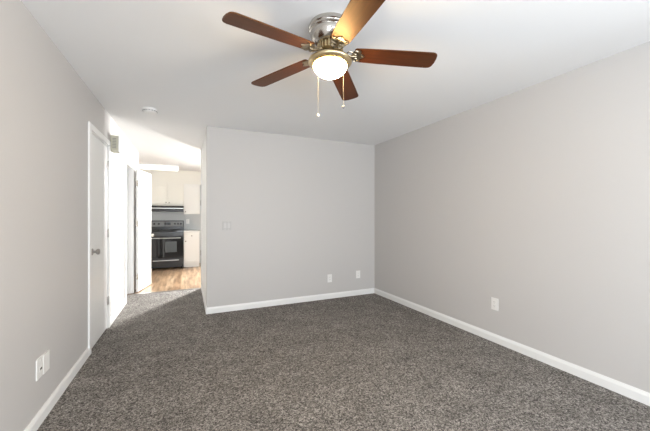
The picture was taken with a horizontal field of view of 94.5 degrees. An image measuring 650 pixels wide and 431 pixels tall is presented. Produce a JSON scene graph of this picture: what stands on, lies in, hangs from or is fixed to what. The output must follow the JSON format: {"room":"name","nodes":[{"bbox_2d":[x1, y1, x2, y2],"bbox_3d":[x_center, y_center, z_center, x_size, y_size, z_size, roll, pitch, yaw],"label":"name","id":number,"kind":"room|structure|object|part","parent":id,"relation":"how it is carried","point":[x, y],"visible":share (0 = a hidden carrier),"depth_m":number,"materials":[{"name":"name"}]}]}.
{"room":"empty living room","nodes":[
{"label":"empty living room","id":0,"kind":"room"},
{"bbox_2d":[0,0,138,430],"bbox_3d":[-1.510,0.046,1.178,0.120,2.440,9.600,0,0,-25],"label":"wall","id":1,"kind":"structure","parent":0,"point":[46,108],"depth_m":1.87,"materials":[{"name":"grey paint"}]},
{"bbox_2d":[36,355,42,380],"bbox_3d":[-1.737,0.921,1.829,0.010,0.124,0.087,0,0,-25],"label":"wall plate","id":2,"kind":"object","parent":1,"relation":"attached to","point":[39,362],"visible":1,"depth_m":1.82,"materials":[{"name":"white plastic"}]},
{"bbox_2d":[43,349,49,374],"bbox_3d":[-1.773,0.924,1.909,0.011,0.124,0.087,0,0,-25],"label":"wall plate","id":3,"kind":"object","parent":1,"relation":"attached to","point":[46,356],"visible":1,"depth_m":1.91,"materials":[{"name":"white plastic"}]},
{"bbox_2d":[24,347,88,430],"bbox_3d":[-0.798,1.224,-0.218,0.013,0.083,6.468,0,0,-25],"label":"baseboard","id":4,"kind":"structure","parent":1,"relation":"attached to","point":[38,419],"depth_m":2.04,"materials":[{"name":"white paint"}]},
{"bbox_2d":[88,122,110,355],"bbox_3d":[-2.367,0.203,3.068,0.136,2.127,0.814,0,0,-25],"label":"trim","id":5,"kind":"structure","parent":1,"relation":"attached to","point":[92,129],"depth_m":2.77,"materials":[{"name":"white paint"}]},
{"bbox_2d":[92,134,108,347],"bbox_3d":[-2.311,0.234,3.102,0.097,2.037,0.676,0,0,-25],"label":"door","id":6,"kind":"structure","parent":1,"relation":"in","point":[100,164],"depth_m":3.09,"materials":[{"name":"white paint"}]},
{"bbox_3d":[-2.183,0.337,2.864,0.062,0.064,0.064,0,0,-25],"label":"knob","id":7,"kind":"part","parent":6,"relation":"part of","materials":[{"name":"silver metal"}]},
{"bbox_2d":[110,135,121,153],"bbox_3d":[-2.502,-0.861,3.595,0.088,0.196,0.159,0,0,-25],"label":"door chime","id":8,"kind":"object","parent":1,"relation":"attached to","point":[116,141],"visible":0.97,"depth_m":3.54,"materials":[{"name":"beige plastic"}]},
{"bbox_2d":[111,299,125,324],"bbox_3d":[-2.679,1.224,3.891,0.013,0.083,0.941,0,0,-25],"label":"baseboard","id":9,"kind":"structure","parent":1,"relation":"attached to","point":[118,310],"depth_m":3.87,"materials":[{"name":"white paint"}]},
{"bbox_2d":[125,157,133,302],"bbox_3d":[-3.084,0.203,4.637,0.136,2.127,0.754,0,0,-25],"label":"trim","id":10,"kind":"structure","parent":1,"relation":"attached to","point":[129,166],"depth_m":4.92,"materials":[{"name":"white paint"}]},
{"bbox_2d":[136,169,153,291],"bbox_3d":[-3.188,0.234,5.288,0.158,2.037,0.618,0,0,-12],"label":"door","id":11,"kind":"structure","parent":1,"relation":"in","point":[143,179],"depth_m":5.22,"materials":[{"name":"white paint"}]},
{"bbox_2d":[139,169,200,185],"bbox_3d":[-4.196,-1.004,7.604,1.938,0.340,0.320,0,0,-25],"label":"wall","id":12,"kind":"structure","parent":0,"point":[157,176],"depth_m":7.61,"materials":[{"name":"white paint"}]},
{"bbox_2d":[151,186,200,262],"bbox_3d":[-2.854,0.046,8.460,5.350,2.440,0.120,0,0,-25],"label":"wall","id":13,"kind":"structure","parent":0,"point":[194,219],"depth_m":8.00,"materials":[{"name":"grey paint"}]},
{"bbox_2d":[151,183,183,205],"bbox_3d":[-4.020,-0.549,7.656,0.758,0.570,0.366,0,0,-25],"label":"upper cabinet","id":14,"kind":"object","parent":13,"relation":"attached to","point":[162,194],"visible":0.95,"depth_m":7.53,"materials":[{"name":"white paint"}]},
{"bbox_3d":[-4.122,-0.564,7.450,0.376,0.510,0.019,0,0,-25],"label":"door","id":15,"kind":"part","parent":14,"relation":"part of","materials":[{"name":"white paint"}]},
{"bbox_2d":[151,206,183,211],"bbox_3d":[-3.990,-0.190,7.592,0.758,0.149,0.463,0,0,-25],"label":"range hood","id":16,"kind":"object","parent":14,"relation":"attached to","point":[153,208],"visible":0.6,"depth_m":7.41,"materials":[{"name":"black metal"}]},
{"bbox_3d":[-3.784,-0.564,7.605,0.348,0.510,0.019,0,0,-25],"label":"door","id":17,"kind":"part","parent":14,"relation":"part of","materials":[{"name":"white paint"}]},
{"bbox_2d":[184,184,199,213],"bbox_3d":[-3.501,-0.447,7.894,0.378,0.775,0.366,0,0,-25],"label":"upper cabinet","id":18,"kind":"object","parent":13,"relation":"attached to","point":[191,191],"visible":0.99,"depth_m":7.76,"materials":[{"name":"white paint"}]},
{"bbox_2d":[202,132,205,300],"bbox_3d":[-1.819,0.046,4.666,0.120,2.440,1.400,0,0,-25],"label":"wall","id":19,"kind":"structure","parent":0,"point":[204,142],"depth_m":4.45,"materials":[{"name":"white paint"}]},
{"bbox_2d":[200,149,201,284],"bbox_3d":[-2.104,0.046,5.276,0.164,2.440,0.090,0,0,-25],"label":"trim","id":20,"kind":"structure","parent":19,"relation":"attached to","point":[201,149],"depth_m":5.21,"materials":[{"name":"white paint"}]},
{"bbox_2d":[201,285,206,313],"bbox_3d":[-1.836,1.224,4.544,0.013,0.083,1.458,0,0,-25],"label":"baseboard","id":21,"kind":"structure","parent":19,"relation":"attached to","point":[204,301],"depth_m":4.34,"materials":[{"name":"white paint"}]},
{"bbox_2d":[206,126,374,307],"bbox_3d":[-0.326,0.046,4.514,2.707,2.440,0.120,0,0,-25],"label":"wall","id":22,"kind":"structure","parent":0,"point":[301,210],"depth_m":4.33,"materials":[{"name":"grey paint"}]},
{"bbox_2d":[222,221,231,229],"bbox_3d":[-1.305,0.124,3.994,0.118,0.118,0.010,0,0,-25],"label":"light switch","id":23,"kind":"object","parent":22,"relation":"attached to","point":[226,225],"visible":1,"depth_m":3.99,"materials":[{"name":"grey plastic"}]},
{"bbox_2d":[207,288,373,313],"bbox_3d":[-0.359,1.224,4.425,2.574,0.083,0.013,0,0,-25],"label":"baseboard","id":24,"kind":"structure","parent":22,"relation":"attached to","point":[218,309],"depth_m":4.32,"materials":[{"name":"white paint"}]},
{"bbox_2d":[327,274,331,281],"bbox_3d":[0.072,0.954,4.625,0.076,0.122,0.009,0,0,-25],"label":"power outlet","id":25,"kind":"object","parent":22,"relation":"attached to","point":[329,276],"visible":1,"depth_m":4.62,"materials":[{"name":"white plastic"}]},
{"bbox_2d":[21,0,649,171],"bbox_3d":[-0.697,-1.204,2.826,4.785,0.060,12.160,0,0,-25],"label":"ceiling","id":26,"kind":"structure","parent":0,"point":[179,59],"depth_m":2.21,"materials":[{"name":"white paint"}]},
{"bbox_2d":[142,107,157,114],"bbox_3d":[-1.917,-1.151,3.291,0.148,0.047,0.148,0,0,-25],"label":"smoke detector","id":27,"kind":"object","parent":26,"relation":"attached to","point":[148,110],"visible":1,"depth_m":3.25,"materials":[{"name":"white plastic"}]},
{"bbox_2d":[139,163,178,170],"bbox_3d":[-3.991,-1.123,6.784,1.240,0.103,0.260,0,0,-25],"label":"fluorescent light","id":28,"kind":"object","parent":26,"relation":"attached to","point":[141,165],"visible":0.54,"depth_m":6.78,"materials":[{"name":"white paint"}]},
{"bbox_2d":[222,0,436,116],"bbox_3d":[0.034,-0.912,1.816,1.262,0.525,1.234,0,0,-25],"label":"ceiling fan","id":29,"kind":"object","parent":26,"relation":"hanging from","point":[330,32],"visible":1,"depth_m":1.77,"materials":[{"name":"brown wood"}]},
{"bbox_3d":[-0.287,-0.984,1.608,0.506,0.007,0.136,-4,11,-38],"label":"blade","id":30,"kind":"part","parent":29,"relation":"part of","materials":[{"name":"brown wood"}]},
{"bbox_3d":[-0.301,-0.984,2.081,0.506,0.007,0.136,-4,7,34],"label":"blade","id":31,"kind":"part","parent":29,"relation":"part of","materials":[{"name":"brown wood"}]},
{"bbox_3d":[0.031,-0.894,1.854,0.208,0.071,0.208,0,0,-25],"label":"lamp shade","id":32,"kind":"part","parent":29,"relation":"part of","materials":[{"name":"white glass"}]},
{"bbox_3d":[0.119,-0.835,1.944,0.002,0.236,0.002,0,0,-25],"label":"pull chain","id":33,"kind":"part","parent":29,"relation":"part of","materials":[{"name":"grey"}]},
{"bbox_3d":[0.144,-0.984,2.240,0.136,0.007,0.506,-9,-6,16],"label":"blade","id":34,"kind":"part","parent":29,"relation":"part of","materials":[{"name":"brown wood"}]},
{"bbox_3d":[0.155,-0.984,1.472,0.136,0.007,0.506,9,0,-18],"label":"blade","id":35,"kind":"part","parent":29,"relation":"part of","materials":[{"name":"brown wood"}]},
{"bbox_3d":[0.433,-0.984,1.866,0.506,0.007,0.136,3,-9,-2],"label":"blade","id":36,"kind":"part","parent":29,"relation":"part of","materials":[{"name":"brown wood"}]},
{"bbox_2d":[37,263,649,430],"bbox_3d":[-0.685,1.291,2.832,4.758,0.050,12.160,0,0,-25],"label":"floor","id":37,"kind":"structure","parent":0,"point":[365,362],"depth_m":2.36,"materials":[{"name":"grey carpet"}]},
{"bbox_2d":[132,288,200,294],"bbox_3d":[-2.651,1.268,5.077,1.051,0.016,0.040,0,0,-25],"label":"trim","id":38,"kind":"structure","parent":37,"relation":"on","point":[192,288],"depth_m":5.04,"materials":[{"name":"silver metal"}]},
{"bbox_2d":[151,220,183,269],"bbox_3d":[-3.941,0.688,7.485,0.764,1.164,0.707,0,0,-25],"label":"range","id":39,"kind":"object","parent":37,"relation":"on","point":[167,243],"visible":0.91,"depth_m":7.27,"materials":[{"name":"black metal"}]},
{"bbox_3d":[-3.806,0.521,7.190,0.638,0.024,0.057,0,0,-25],"label":"door handle","id":40,"kind":"part","parent":39,"relation":"part of","materials":[{"name":"silver metal"}]},
{"bbox_3d":[-3.826,1.101,7.233,0.746,0.180,0.026,0,0,-25],"label":"storage drawer","id":41,"kind":"part","parent":39,"relation":"part of","materials":[{"name":"black metal"}]},
{"bbox_3d":[-3.824,0.741,7.228,0.746,0.510,0.032,0,0,-25],"label":"oven door","id":42,"kind":"part","parent":39,"relation":"part of","materials":[{"name":"black glass"}]},
{"bbox_3d":[-3.825,0.423,7.232,0.758,0.101,0.028,0,0,-25],"label":"rail","id":43,"kind":"part","parent":39,"relation":"part of","materials":[{"name":"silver metal"}]},
{"bbox_2d":[151,229,183,231],"bbox_3d":[-3.941,0.355,7.484,0.764,0.032,0.590,0,0,-25],"label":"cooktop","id":44,"kind":"object","parent":39,"relation":"in","point":[152,230],"depth_m":7.48,"materials":[{"name":"black ceramic"}]},
{"bbox_3d":[-4.075,0.234,7.776,0.758,0.255,0.063,0,0,-25],"label":"control panel","id":45,"kind":"part","parent":39,"relation":"part of","materials":[{"name":"metal"}]},
{"bbox_3d":[-4.060,0.194,7.745,0.718,0.135,0.008,0,0,-25],"label":"panel","id":46,"kind":"part","parent":39,"relation":"part of","materials":[{"name":"grey metal"}]},
{"bbox_2d":[184,232,198,266],"bbox_3d":[-3.450,0.836,7.764,0.355,0.869,0.648,0,0,-25],"label":"base cabinet","id":47,"kind":"object","parent":37,"relation":"on","point":[191,239],"visible":1,"depth_m":7.50,"materials":[{"name":"white paint"}]},
{"bbox_3d":[-3.331,0.483,7.504,0.331,0.135,0.019,0,0,-25],"label":"drawer","id":48,"kind":"part","parent":47,"relation":"part of","materials":[{"name":"white paint"}]},
{"bbox_3d":[-3.331,0.859,7.504,0.331,0.585,0.019,0,0,-25],"label":"cabinet door","id":49,"kind":"part","parent":47,"relation":"part of","materials":[{"name":"white paint"}]},
{"bbox_2d":[184,230,199,232],"bbox_3d":[-3.447,0.381,7.778,0.377,0.039,0.623,0,0,-25],"label":"countertop","id":50,"kind":"structure","parent":47,"relation":"on","point":[185,231],"depth_m":7.55,"materials":[{"name":"white laminate"}]},
{"bbox_2d":[375,41,649,392],"bbox_3d":[2.389,0.046,1.687,0.120,2.440,7.280,0,0,-25],"label":"wall","id":51,"kind":"structure","parent":0,"point":[535,199],"depth_m":2.63,"materials":[{"name":"grey paint"}]},
{"bbox_2d":[491,297,497,310],"bbox_3d":[1.708,0.882,3.022,0.009,0.122,0.076,0,0,-25],"label":"power outlet","id":52,"kind":"object","parent":51,"relation":"attached to","point":[494,301],"visible":1,"depth_m":3.02,"materials":[{"name":"white plastic"}]},
{"bbox_2d":[374,288,649,405],"bbox_3d":[2.329,1.224,1.660,0.013,0.083,7.280,0,0,-25],"label":"baseboard","id":53,"kind":"structure","parent":51,"relation":"attached to","point":[639,395],"depth_m":2.63,"materials":[{"name":"white paint"}]}
]}

